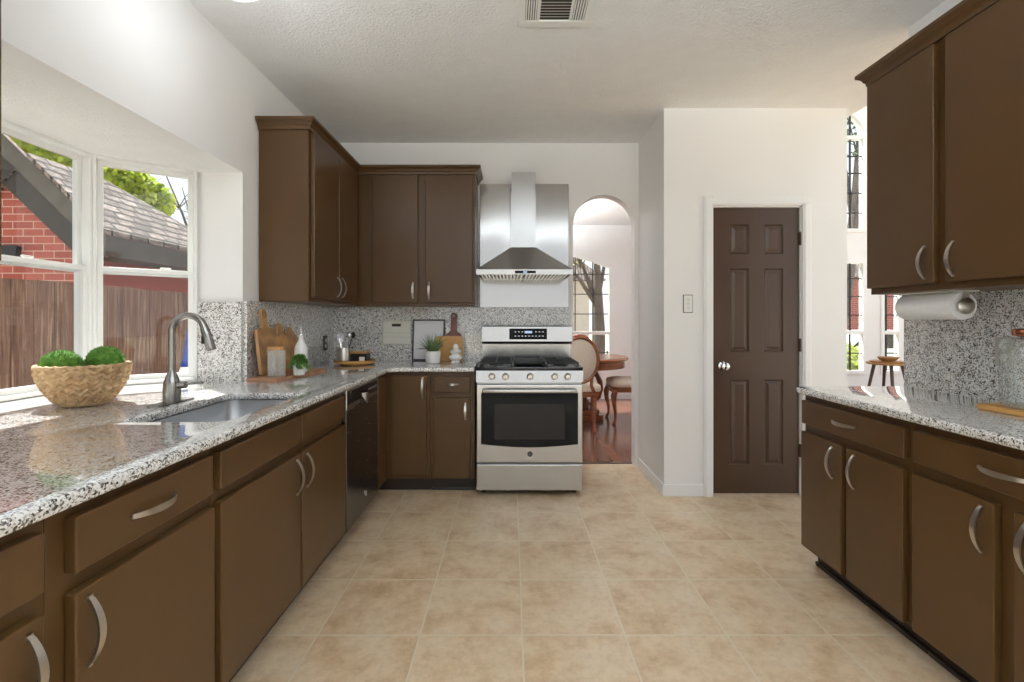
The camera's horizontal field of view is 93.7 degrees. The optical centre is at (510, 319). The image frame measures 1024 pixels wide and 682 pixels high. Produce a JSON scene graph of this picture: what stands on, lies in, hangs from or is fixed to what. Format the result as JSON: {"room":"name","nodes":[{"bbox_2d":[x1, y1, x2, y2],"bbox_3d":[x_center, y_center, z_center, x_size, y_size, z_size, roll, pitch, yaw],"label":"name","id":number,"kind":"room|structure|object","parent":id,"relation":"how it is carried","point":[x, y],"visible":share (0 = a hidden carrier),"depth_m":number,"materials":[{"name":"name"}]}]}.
{"room":"kitchen","nodes":[
{"label":"kitchen","id":0,"kind":"room"},
{"bbox_2d":[0,118,91,401],"bbox_3d":[-2.145,-0.249,1.965,0.090,1.175,0.910,0,0,0],"label":"window","id":1,"kind":"structure","parent":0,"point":[81,265],"depth_m":2.38,"materials":[{"name":"white plastic"}]},
{"bbox_2d":[1,60,219,171],"bbox_3d":[-1.920,-0.962,1.965,0.560,0.250,1.630,0,0,0],"label":"ceiling","id":2,"kind":"structure","parent":0,"point":[27,101],"depth_m":2.06,"materials":[{"name":"white paint"}]},
{"bbox_2d":[1,0,328,363],"bbox_3d":[-1.580,-0.128,1.590,0.120,2.755,4.980,0,0,0],"label":"wall","id":3,"kind":"structure","parent":0,"point":[162,69],"depth_m":2.16,"materials":[{"name":"paint"}]},
{"bbox_2d":[0,0,0,260],"bbox_3d":[-1.337,-0.660,0.870,0.356,1.096,0.639,0,0,0],"label":"upper cabinet","id":4,"kind":"object","parent":3,"relation":"attached to","point":[0,0],"visible":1,"depth_m":1.12,"materials":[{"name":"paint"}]},
{"bbox_2d":[243,301,333,379],"bbox_3d":[-1.508,0.115,3.389,0.022,0.450,1.334,0,0,0],"label":"backsplash","id":5,"kind":"structure","parent":3,"relation":"attached to","point":[316,322],"depth_m":3.32,"materials":[{"name":"stone"}]},
{"bbox_2d":[323,335,326,350],"bbox_3d":[-1.493,0.185,3.860,0.008,0.120,0.072,0,0,0],"label":"wall outlet","id":6,"kind":"object","parent":5,"relation":"attached to","point":[324,337],"visible":1,"depth_m":3.84,"materials":[{"name":"black paint"}]},
{"bbox_2d":[255,116,363,306],"bbox_3d":[-1.337,-0.660,3.455,0.356,1.096,1.230,0,0,0],"label":"upper cabinet","id":7,"kind":"object","parent":3,"relation":"attached to","point":[308,181],"visible":0.96,"depth_m":2.88,"materials":[{"name":"paint"}]},
{"bbox_2d":[197,172,221,301],"bbox_3d":[-1.920,0.022,1.965,0.560,3.055,1.710,0,0,0],"label":"wall","id":8,"kind":"structure","parent":0,"point":[209,184],"depth_m":2.72,"materials":[{"name":"paint"}]},
{"bbox_2d":[0,380,240,433],"bbox_3d":[-1.835,0.356,1.965,0.630,0.032,1.508,0,0,0],"label":"window sill","id":9,"kind":"structure","parent":8,"relation":"on","point":[18,414],"depth_m":1.89,"materials":[{"name":"paint"}]},
{"bbox_2d":[30,360,132,407],"bbox_3d":[-1.715,0.256,1.930,0.307,0.168,0.307,0,0,0],"label":"woven basket","id":10,"kind":"object","parent":9,"relation":"on","point":[90,385],"visible":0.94,"depth_m":1.83,"materials":[{"name":"wicker"}]},
{"bbox_2d":[37,349,85,366],"bbox_3d":[-1.766,0.186,1.885,0.148,0.147,0.148,0,0,0],"label":"moss ball","id":11,"kind":"object","parent":10,"relation":"in","point":[61,358],"visible":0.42,"depth_m":1.85,"materials":[{"name":"green plant"}]},
{"bbox_2d":[84,346,124,365],"bbox_3d":[-1.694,0.176,2.005,0.144,0.145,0.144,0,0,0],"label":"moss ball","id":12,"kind":"object","parent":10,"relation":"in","point":[100,355],"visible":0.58,"depth_m":1.97,"materials":[{"name":"green plant"}]},
{"bbox_2d":[92,154,196,384],"bbox_3d":[-1.957,-0.249,2.583,0.446,1.175,0.090,0,0,-38],"label":"window","id":13,"kind":"structure","parent":8,"relation":"in","point":[98,161],"depth_m":2.56,"materials":[{"name":"white plastic"}]},
{"bbox_2d":[197,302,242,379],"bbox_3d":[-1.646,0.119,2.709,0.252,0.442,0.018,0,0,0],"label":"backsplash","id":14,"kind":"structure","parent":8,"relation":"attached to","point":[224,320],"depth_m":2.70,"materials":[{"name":"stone"}]},
{"bbox_2d":[340,143,638,466],"bbox_3d":[-0.220,-0.128,4.140,2.840,2.755,0.120,0,0,0],"label":"wall","id":15,"kind":"structure","parent":0,"point":[592,171],"depth_m":4.08,"materials":[{"name":"paint"}]},
{"bbox_2d":[356,165,482,306],"bbox_3d":[-0.727,-0.660,3.895,0.980,1.096,0.350,0,0,0],"label":"upper cabinet","id":16,"kind":"object","parent":15,"relation":"attached to","point":[418,224],"visible":0.98,"depth_m":3.75,"materials":[{"name":"paint"}]},
{"bbox_2d":[334,307,568,360],"bbox_3d":[-0.504,0.120,4.067,1.984,0.460,0.022,0,0,0],"label":"backsplash","id":17,"kind":"structure","parent":15,"relation":"attached to","point":[366,322],"depth_m":4.06,"materials":[{"name":"stone"}]},
{"bbox_2d":[382,320,410,344],"bbox_3d":[-0.962,0.106,4.043,0.243,0.208,0.026,0,0,0],"label":"intercom","id":18,"kind":"object","parent":17,"relation":"attached to","point":[394,332],"visible":1,"depth_m":4.03,"materials":[{"name":"white plastic"}]},
{"bbox_2d":[476,172,572,279],"bbox_3d":[0.101,-0.760,3.821,0.722,0.840,0.490,0,0,0],"label":"range hood","id":19,"kind":"object","parent":15,"relation":"attached to","point":[523,260],"visible":1,"depth_m":3.83,"materials":[{"name":"silver metal"}]},
{"bbox_2d":[482,275,522,277],"bbox_3d":[-0.071,-0.358,3.823,0.337,0.004,0.458,0,0,0],"label":"filter","id":20,"kind":"object","parent":19,"relation":"on","point":[483,276],"depth_m":3.84,"materials":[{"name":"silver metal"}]},
{"bbox_2d":[523,275,563,277],"bbox_3d":[0.274,-0.358,3.823,0.337,0.004,0.458,0,0,0],"label":"filter","id":21,"kind":"object","parent":19,"relation":"on","point":[524,276],"depth_m":3.84,"materials":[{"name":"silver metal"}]},
{"bbox_2d":[480,184,568,306],"bbox_3d":[0.113,-0.630,4.074,0.751,1.046,0.011,0,0,0],"label":"wall panel","id":22,"kind":"object","parent":15,"relation":"attached to","point":[552,200],"visible":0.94,"depth_m":4.07,"materials":[{"name":"silver metal"}]},
{"bbox_2d":[582,462,631,463],"bbox_3d":[0.790,1.246,4.192,0.527,0.008,0.045,0,0,0],"label":"trim","id":23,"kind":"structure","parent":15,"relation":"attached to","point":[582,462],"depth_m":4.18,"materials":[{"name":"brown wood"}]},
{"bbox_2d":[188,0,944,224],"bbox_3d":[-0.105,-1.580,3.410,4.990,0.150,8.620,0,0,0],"label":"ceiling","id":24,"kind":"structure","parent":0,"point":[368,71],"depth_m":2.79,"materials":[{"name":"white paint"}]},
{"bbox_2d":[234,0,255,1],"bbox_3d":[-1.130,-1.423,1.965,0.340,0.162,0.340,0,0,0],"label":"ceiling light","id":25,"kind":"object","parent":24,"relation":"attached to","point":[234,0],"visible":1,"depth_m":2.03,"materials":[{"name":"white glass"}]},
{"bbox_2d":[519,0,596,26],"bbox_3d":[0.221,-1.501,2.328,0.362,0.008,0.255,0,0,0],"label":"ceiling vent","id":26,"kind":"object","parent":24,"relation":"in","point":[532,13],"visible":1,"depth_m":2.35,"materials":[{"name":"white plastic"}]},
{"bbox_2d":[230,399,960,681],"bbox_3d":[2.700,1.300,3.410,10.600,0.100,8.620,0,0,0],"label":"floor","id":27,"kind":"structure","parent":0,"point":[615,578],"depth_m":2.16,"materials":[{"name":"tile"}]},
{"bbox_2d":[0,520,49,681],"bbox_3d":[-1.187,0.812,0.696,0.656,0.876,0.492,0,0,0],"label":"base cabinet","id":28,"kind":"object","parent":27,"relation":"on","point":[23,657],"visible":0.94,"depth_m":0.88,"materials":[{"name":"paint"}]},
{"bbox_2d":[43,449,214,681],"bbox_3d":[-1.187,0.812,1.204,0.656,0.876,0.519,0,0,0],"label":"base cabinet","id":29,"kind":"object","parent":27,"relation":"on","point":[129,592],"visible":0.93,"depth_m":1.15,"materials":[{"name":"paint"}]},
{"bbox_2d":[210,393,344,681],"bbox_3d":[-1.187,0.812,2.031,0.656,0.876,1.132,0,0,0],"label":"base cabinet","id":30,"kind":"object","parent":27,"relation":"on","point":[277,498],"visible":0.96,"depth_m":1.78,"materials":[{"name":"paint"}]},
{"bbox_2d":[0,360,479,537],"bbox_3d":[-0.890,0.356,2.248,1.256,0.032,3.615,0,0,0],"label":"countertop","id":31,"kind":"structure","parent":30,"relation":"on","point":[47,470],"depth_m":1.38,"materials":[{"name":"stone"}]},
{"bbox_2d":[147,312,215,407],"bbox_3d":[-1.318,0.154,1.970,0.211,0.372,0.236,0,0,0],"label":"faucet","id":32,"kind":"object","parent":31,"relation":"on","point":[172,386],"visible":1,"depth_m":1.96,"materials":[{"name":"grey metal"}]},
{"bbox_2d":[151,400,284,421],"bbox_3d":[-1.136,0.471,1.925,0.388,0.194,0.666,0,0,0],"label":"sink","id":33,"kind":"object","parent":31,"relation":"in","point":[232,409],"visible":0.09,"depth_m":2.18,"materials":[{"name":"silver metal"}]},
{"bbox_2d":[246,368,325,382],"bbox_3d":[-1.340,0.330,2.903,0.221,0.020,0.600,0,0,2],"label":"serving board","id":34,"kind":"object","parent":31,"relation":"on","point":[288,373],"visible":0.77,"depth_m":2.74,"materials":[{"name":"brown wood"}]},
{"bbox_2d":[254,309,278,375],"bbox_3d":[-1.445,0.127,2.830,0.062,0.384,0.200,0,0,0],"label":"cutting board","id":35,"kind":"object","parent":34,"relation":"on","point":[264,336],"visible":1,"depth_m":2.81,"materials":[{"name":"brown wood"}]},
{"bbox_2d":[267,346,285,376],"bbox_3d":[-1.335,0.235,2.735,0.096,0.168,0.096,0,0,0],"label":"glass canister","id":36,"kind":"object","parent":34,"relation":"on","point":[283,348],"visible":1,"depth_m":2.71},
{"bbox_2d":[275,323,289,370],"bbox_3d":[-1.452,0.169,3.030,0.046,0.300,0.170,0,0,0],"label":"cutting board","id":37,"kind":"object","parent":34,"relation":"on","point":[281,339],"visible":0.71,"depth_m":3.03,"materials":[{"name":"brown wood"}]},
{"bbox_2d":[284,327,297,368],"bbox_3d":[-1.454,0.183,3.232,0.042,0.270,0.235,0,0,0],"label":"cutting board","id":38,"kind":"object","parent":34,"relation":"on","point":[292,338],"visible":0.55,"depth_m":3.17,"materials":[{"name":"brown wood"}]},
{"bbox_2d":[286,353,309,374],"bbox_3d":[-1.235,0.257,2.800,0.136,0.125,0.139,0,0,44],"label":"trailing plant","id":39,"kind":"object","parent":34,"relation":"on","point":[301,362],"visible":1,"depth_m":2.77,"materials":[{"name":"green plant"}]},
{"bbox_2d":[294,327,307,371],"bbox_3d":[-1.290,0.181,2.950,0.078,0.277,0.078,0,0,0],"label":"oil bottle","id":40,"kind":"object","parent":34,"relation":"on","point":[301,347],"visible":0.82,"depth_m":2.93,"materials":[{"name":"white ceramic"}]},
{"bbox_2d":[334,358,375,365],"bbox_3d":[-1.190,0.321,3.660,0.304,0.038,0.304,0,0,0],"label":"turntable","id":41,"kind":"object","parent":31,"relation":"on","point":[344,363],"visible":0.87,"depth_m":3.54,"materials":[{"name":"brown wood"}]},
{"bbox_2d":[336,347,350,360],"bbox_3d":[-1.255,0.263,3.600,0.104,0.109,0.104,0,0,0],"label":"utensil crock","id":42,"kind":"object","parent":41,"relation":"on","point":[342,354],"visible":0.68,"depth_m":3.56,"materials":[{"name":"grey metal"}]},
{"bbox_2d":[337,333,343,347],"bbox_3d":[-1.293,0.201,3.628,0.060,0.211,0.040,0,0,0],"label":"spatula","id":43,"kind":"object","parent":42,"relation":"in","point":[338,334],"visible":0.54,"depth_m":3.64,"materials":[{"name":"silver metal"}]},
{"bbox_2d":[346,332,351,347],"bbox_3d":[-1.217,0.198,3.573,0.064,0.218,0.042,0,0,0],"label":"serving spoon","id":44,"kind":"object","parent":42,"relation":"in","point":[348,335],"visible":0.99,"depth_m":3.56,"materials":[{"name":"silver metal"}]},
{"bbox_2d":[348,332,355,347],"bbox_3d":[-1.211,0.199,3.616,0.080,0.217,0.039,0,0,-34],"label":"ladle","id":45,"kind":"object","parent":42,"relation":"in","point":[352,333],"visible":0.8,"depth_m":3.62,"materials":[{"name":"black plastic"}]},
{"bbox_2d":[350,351,370,360],"bbox_3d":[-1.140,0.277,3.640,0.126,0.081,0.106,0,0,0],"label":"storage box","id":46,"kind":"object","parent":41,"relation":"on","point":[355,355],"visible":0.81,"depth_m":3.59,"materials":[{"name":"black plastic"}]},
{"bbox_2d":[412,319,444,360],"bbox_3d":[-0.690,0.167,4.018,0.270,0.344,0.062,0,0,0],"label":"framed picture","id":47,"kind":"object","parent":31,"relation":"on","point":[423,327],"visible":0.67,"depth_m":4.03,"materials":[{"name":"black"}]},
{"bbox_2d":[417,334,446,363],"bbox_3d":[-0.599,0.214,3.739,0.312,0.251,0.307,0,0,-26],"label":"potted grass plant","id":48,"kind":"object","parent":31,"relation":"on","point":[432,355],"visible":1,"depth_m":3.71,"materials":[{"name":"green plant"}]},
{"bbox_2d":[436,336,462,360],"bbox_3d":[-0.505,0.236,3.949,0.220,0.206,0.030,0,0,0],"label":"cutting board","id":49,"kind":"object","parent":31,"relation":"on","point":[451,340],"visible":0.68,"depth_m":3.94,"materials":[{"name":"brown wood"}]},
{"bbox_2d":[446,313,460,335],"bbox_3d":[-0.478,0.139,4.000,0.130,0.400,0.048,0,0,0],"label":"cutting board","id":50,"kind":"object","parent":31,"relation":"on","point":[453,332],"visible":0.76,"depth_m":4.00,"materials":[{"name":"brown wood"}]},
{"bbox_2d":[446,328,463,359],"bbox_3d":[-0.470,0.204,4.032,0.151,0.270,0.028,0,0,0],"label":"cutting board","id":51,"kind":"object","parent":31,"relation":"on","point":[459,330],"visible":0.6,"depth_m":4.03,"materials":[{"name":"white stone"}]},
{"bbox_2d":[449,344,462,362],"bbox_3d":[-0.438,0.264,3.800,0.112,0.150,0.112,0,0,0],"label":"ornament","id":52,"kind":"object","parent":31,"relation":"on","point":[455,357],"visible":1,"depth_m":3.77,"materials":[{"name":"white ceramic"}]},
{"bbox_2d":[332,377,377,550],"bbox_3d":[-1.181,0.814,2.909,0.634,0.872,0.615,0,0,0],"label":"dishwasher","id":53,"kind":"object","parent":27,"relation":"on","point":[360,420],"visible":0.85,"depth_m":2.85,"materials":[{"name":"black metal"}]},
{"bbox_2d":[377,372,431,489],"bbox_3d":[-1.050,0.812,3.646,0.930,0.876,0.848,0,0,0],"label":"base cabinet","id":54,"kind":"object","parent":27,"relation":"on","point":[404,398],"visible":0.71,"depth_m":3.45,"materials":[{"name":"paint"}]},
{"bbox_2d":[431,370,476,489],"bbox_3d":[-0.423,0.812,3.744,0.320,0.876,0.651,0,0,0],"label":"base cabinet","id":55,"kind":"object","parent":27,"relation":"on","point":[453,394],"visible":0.94,"depth_m":3.45,"materials":[{"name":"paint"}]},
{"bbox_2d":[476,326,582,491],"bbox_3d":[0.132,0.648,3.699,0.757,1.203,0.702,0,0,0],"label":"gas range","id":56,"kind":"object","parent":27,"relation":"on","point":[529,387],"visible":1,"depth_m":3.40,"materials":[{"name":"silver metal"}]},
{"bbox_2d":[476,359,582,370],"bbox_3d":[0.132,0.336,3.697,0.757,0.045,0.605,0,0,0],"label":"cooktop","id":57,"kind":"object","parent":56,"relation":"in","point":[485,364],"depth_m":3.46,"materials":[{"name":"black metal"}]},
{"bbox_2d":[573,334,600,432],"bbox_3d":[0.770,0.708,5.598,0.529,1.105,0.576,0,0,0],"label":"dining chair","id":58,"kind":"object","parent":27,"relation":"on","point":[585,351],"visible":0.44,"depth_m":5.35,"materials":[{"name":"beige fabric"}]},
{"bbox_2d":[583,354,628,420],"bbox_3d":[0.900,0.858,6.220,1.220,0.783,1.220,0,0,0],"label":"dining table","id":59,"kind":"object","parent":27,"relation":"on","point":[607,361],"visible":0.23,"depth_m":5.96,"materials":[{"name":"brown wood"}]},
{"bbox_2d":[603,376,630,424],"bbox_3d":[1.482,0.708,5.970,0.576,1.105,0.529,0,0,0],"label":"dining chair","id":60,"kind":"object","parent":27,"relation":"on","point":[615,384],"visible":0.25,"depth_m":5.75,"materials":[{"name":"brown wood"}]},
{"bbox_2d":[801,395,931,653],"bbox_3d":[1.742,0.812,2.121,0.596,0.876,0.661,0,0,0],"label":"base cabinet","id":61,"kind":"object","parent":27,"relation":"on","point":[858,466],"visible":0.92,"depth_m":2.02,"materials":[{"name":"paint"}]},
{"bbox_2d":[797,386,1023,450],"bbox_3d":[1.735,0.356,1.778,0.570,0.032,1.395,0,0,0],"label":"countertop","id":62,"kind":"structure","parent":61,"relation":"on","point":[957,414],"depth_m":1.84,"materials":[{"name":"stone"}]},
{"bbox_2d":[977,403,1023,416],"bbox_3d":[1.893,0.330,1.505,0.215,0.020,0.710,0,0,0],"label":"serving board","id":63,"kind":"object","parent":62,"relation":"on","point":[995,407],"visible":0.88,"depth_m":1.77,"materials":[{"name":"brown wood"}]},
{"bbox_2d":[999,328,1023,409],"bbox_3d":[1.872,0.174,1.730,0.160,0.289,0.160,0,0,0],"label":"glass jar","id":64,"kind":"object","parent":63,"relation":"on","point":[1019,332],"visible":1,"depth_m":1.76,"materials":[{"name":"clear glass"}]},
{"bbox_2d":[866,361,903,385],"bbox_3d":[4.320,0.868,5.500,0.419,0.766,0.419,0,0,-22],"label":"side table","id":65,"kind":"object","parent":27,"relation":"on","point":[891,365],"visible":0.41,"depth_m":5.44,"materials":[{"name":"brown wood"}]},
{"bbox_2d":[869,360,903,362],"bbox_3d":[4.320,0.476,5.500,0.350,0.017,0.350,0,0,0],"label":"wooden plate","id":66,"kind":"object","parent":65,"relation":"on","point":[880,361],"visible":0.77,"depth_m":5.45,"materials":[{"name":"brown wood"}]},
{"bbox_2d":[877,356,899,361],"bbox_3d":[4.320,0.448,5.500,0.210,0.053,0.210,0,0,0],"label":"wooden bowl","id":67,"kind":"object","parent":66,"relation":"on","point":[882,358],"visible":0.98,"depth_m":5.44,"materials":[{"name":"brown wood"}]},
{"bbox_2d":[912,423,1023,681],"bbox_3d":[1.742,0.812,1.440,0.596,0.876,0.699,0,0,0],"label":"base cabinet","id":68,"kind":"object","parent":27,"relation":"on","point":[968,492],"visible":0.97,"depth_m":1.54,"materials":[{"name":"paint"}]},
{"bbox_2d":[589,335,607,353],"bbox_3d":[0.000,1.600,10.000,80.000,0.100,100.000,0,0,0],"label":"ground","id":69,"kind":"structure","parent":0,"point":[590,336],"depth_m":34.60,"materials":[{"name":"soil"}]},
{"bbox_2d":[8,136,176,216],"bbox_3d":[-10.275,-1.810,10.807,4.744,6.729,2.102,0,0,-10],"label":"tree","id":70,"kind":"object","parent":69,"relation":"on","point":[140,185],"visible":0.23,"depth_m":10.79,"materials":[{"name":"green plant"}]},
{"bbox_2d":[0,133,187,292],"bbox_3d":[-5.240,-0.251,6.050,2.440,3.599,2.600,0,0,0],"label":"house","id":71,"kind":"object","parent":69,"relation":"on","point":[36,191],"visible":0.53,"depth_m":4.87,"materials":[{"name":"red brick"}]},
{"bbox_2d":[0,278,187,388],"bbox_3d":[-3.070,0.643,4.250,0.060,1.811,10.500,0,0,0],"label":"fence","id":72,"kind":"object","parent":69,"relation":"on","point":[37,316],"visible":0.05,"depth_m":3.30,"materials":[{"name":"brown wood"}]},
{"bbox_2d":[147,173,187,226],"bbox_3d":[-9.454,-1.699,14.580,3.650,6.506,1.828,0,0,16],"label":"tree","id":73,"kind":"object","parent":69,"relation":"on","point":[177,204],"visible":0.17,"depth_m":14.21,"materials":[{"name":"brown plant"}]},
{"bbox_2d":[179,328,187,371],"bbox_3d":[-2.040,0.769,3.050,0.340,1.562,0.340,0,0,0],"label":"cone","id":74,"kind":"object","parent":69,"relation":"on","point":[184,363],"visible":0.13,"depth_m":3.01,"materials":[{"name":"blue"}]},
{"bbox_2d":[573,258,605,353],"bbox_3d":[1.639,-0.532,10.105,2.069,4.178,1.396,0,0,0],"label":"tree","id":75,"kind":"object","parent":69,"relation":"on","point":[598,311],"visible":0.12,"depth_m":10.13,"materials":[{"name":"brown plant"}]},
{"bbox_2d":[573,258,605,337],"bbox_3d":[-1.700,-1.000,18.000,9.600,5.099,4.800,0,0,0],"label":"house","id":76,"kind":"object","parent":69,"relation":"on","point":[582,301],"visible":0.1,"depth_m":16.00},
{"bbox_2d":[847,343,858,369],"bbox_3d":[5.348,0.953,7.753,1.055,1.192,1.050,0,0,0],"label":"shrub","id":77,"kind":"object","parent":69,"relation":"on","point":[854,363],"visible":0.06,"depth_m":7.47,"materials":[{"name":"green plant"}]},
{"bbox_2d":[847,118,858,325],"bbox_3d":[6.448,-2.344,9.075,2.959,7.844,2.381,0,0,0],"label":"tree","id":78,"kind":"object","parent":69,"relation":"on","point":[855,184],"visible":0.03,"depth_m":8.96,"materials":[{"name":"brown plant"}]},
{"bbox_2d":[847,264,893,329],"bbox_3d":[14.000,-0.900,19.500,13.000,4.899,5.800,0,0,0],"label":"brick house","id":79,"kind":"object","parent":69,"relation":"on","point":[855,300],"visible":0.05,"depth_m":17.00,"materials":[{"name":"red brick"}]},
{"bbox_2d":[573,225,630,393],"bbox_3d":[-0.165,-0.128,7.660,4.870,2.755,0.120,0,0,0],"label":"wall","id":80,"kind":"structure","parent":0,"point":[610,245],"depth_m":7.60,"materials":[{"name":"paint"}]},
{"bbox_2d":[573,254,611,370],"bbox_3d":[0.400,-0.155,7.640,2.400,1.910,0.080,0,0,0],"label":"window","id":81,"kind":"structure","parent":80,"relation":"in","point":[609,332],"depth_m":7.61,"materials":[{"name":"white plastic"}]},
{"bbox_2d":[587,394,630,398],"bbox_3d":[-0.165,1.208,7.593,4.870,0.085,0.014,0,0,0],"label":"baseboard","id":82,"kind":"structure","parent":80,"relation":"attached to","point":[619,396],"depth_m":7.59,"materials":[{"name":"white paint"}]},
{"bbox_2d":[639,108,846,483],"bbox_3d":[1.737,-0.128,5.565,1.300,2.755,4.310,0,0,0],"label":"wall","id":83,"kind":"structure","parent":0,"point":[687,155],"depth_m":3.41,"materials":[{"name":"paint"}]},
{"bbox_2d":[637,457,703,495],"bbox_3d":[1.730,1.208,3.738,1.314,0.085,0.684,0,0,0],"label":"baseboard","id":84,"kind":"structure","parent":83,"relation":"attached to","point":[664,489],"depth_m":3.40,"materials":[{"name":"white paint"}]},
{"bbox_2d":[683,295,692,312],"bbox_3d":[1.256,-0.115,3.403,0.069,0.128,0.013,0,0,0],"label":"light switch","id":85,"kind":"object","parent":83,"relation":"attached to","point":[687,299],"visible":1,"depth_m":3.40,"materials":[{"name":"white plastic"}]},
{"bbox_2d":[713,208,800,492],"bbox_3d":[1.756,0.218,3.409,0.631,2.036,0.102,0,0,0],"label":"door","id":86,"kind":"structure","parent":83,"relation":"in","point":[757,343],"depth_m":3.42,"materials":[{"name":"paint"}]},
{"bbox_2d":[703,196,810,496],"bbox_3d":[1.745,0.188,3.458,0.760,2.125,0.144,0,0,0],"label":"trim","id":87,"kind":"structure","parent":83,"relation":"attached to","point":[709,202],"depth_m":3.39,"materials":[{"name":"white paint"}]},
{"bbox_2d":[847,96,866,116],"bbox_3d":[2.445,-2.728,3.750,0.110,2.445,5.500,0,0,0],"label":"wall","id":88,"kind":"structure","parent":0,"point":[862,103],"depth_m":3.38,"materials":[{"name":"paint"}]},
{"bbox_2d":[847,106,903,385],"bbox_3d":[5.194,-1.350,6.560,5.613,5.200,0.120,0,0,0],"label":"wall","id":89,"kind":"structure","parent":0,"point":[856,241],"depth_m":6.50,"materials":[{"name":"paint"}]},
{"bbox_2d":[847,260,866,373],"bbox_3d":[4.395,-0.040,6.520,0.810,1.540,0.080,0,0,0],"label":"window","id":90,"kind":"structure","parent":89,"relation":"in","point":[862,332],"depth_m":6.49,"materials":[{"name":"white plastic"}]},
{"bbox_2d":[847,113,866,231],"bbox_3d":[4.395,-2.033,6.520,0.810,1.685,0.080,0,0,0],"label":"window","id":91,"kind":"structure","parent":89,"relation":"in","point":[862,140],"depth_m":6.49,"materials":[{"name":"white plastic"}]},
{"bbox_2d":[880,295,901,373],"bbox_3d":[5.140,-0.040,6.520,0.280,1.540,0.080,0,0,0],"label":"window","id":92,"kind":"structure","parent":89,"relation":"in","point":[897,332],"depth_m":6.48,"materials":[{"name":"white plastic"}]},
{"bbox_2d":[908,0,1001,402],"bbox_3d":[2.105,-0.128,0.785,0.120,2.755,3.370,0,0,0],"label":"wall","id":93,"kind":"structure","parent":0,"point":[946,5],"depth_m":2.33,"materials":[{"name":"paint"}]},
{"bbox_2d":[855,0,1023,294],"bbox_3d":[1.862,-0.661,1.659,0.355,1.078,1.419,0,0,0],"label":"upper cabinet","id":94,"kind":"object","parent":93,"relation":"attached to","point":[945,106],"visible":0.98,"depth_m":1.87,"materials":[{"name":"paint"}]},
{"bbox_2d":[893,290,979,313],"bbox_3d":[1.855,-0.073,2.106,0.110,0.098,0.318,0,0,0],"label":"paper towel holder","id":95,"kind":"object","parent":94,"relation":"attached to","point":[966,305],"visible":0.6,"depth_m":1.95,"materials":[{"name":"silver metal"}]},
{"bbox_2d":[895,292,976,319],"bbox_3d":[1.855,-0.058,2.109,0.113,0.113,0.282,0,0,0],"label":"paper towel roll","id":96,"kind":"object","parent":95,"relation":"hanging from","point":[942,306],"visible":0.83,"depth_m":2.06,"materials":[{"name":"white paper"}]},
{"bbox_2d":[904,289,1023,403],"bbox_3d":[2.033,0.109,1.775,0.022,0.462,1.390,0,0,0],"label":"backsplash","id":97,"kind":"structure","parent":93,"relation":"attached to","point":[956,357],"depth_m":2.10,"materials":[{"name":"stone"}]},
{"bbox_2d":[995,337,1013,366],"bbox_3d":[2.018,0.130,1.965,0.008,0.120,0.072,0,0,0],"label":"wall outlet","id":98,"kind":"object","parent":97,"relation":"attached to","point":[1008,361],"visible":0.83,"depth_m":1.96,"materials":[{"name":"grey plastic"}]},
{"bbox_2d":[999,342,1006,349],"bbox_3d":[2.015,0.106,1.965,0.002,0.032,0.032,0,0,0],"label":"socket","id":99,"kind":"object","parent":98,"relation":"attached to","point":[1000,344],"depth_m":1.97,"materials":[{"name":"white plastic"}]},
{"bbox_2d":[999,354,1006,361],"bbox_3d":[2.015,0.154,1.965,0.002,0.032,0.032,0,0,0],"label":"socket","id":100,"kind":"object","parent":98,"relation":"attached to","point":[1005,359],"depth_m":1.96,"materials":[{"name":"white plastic"}]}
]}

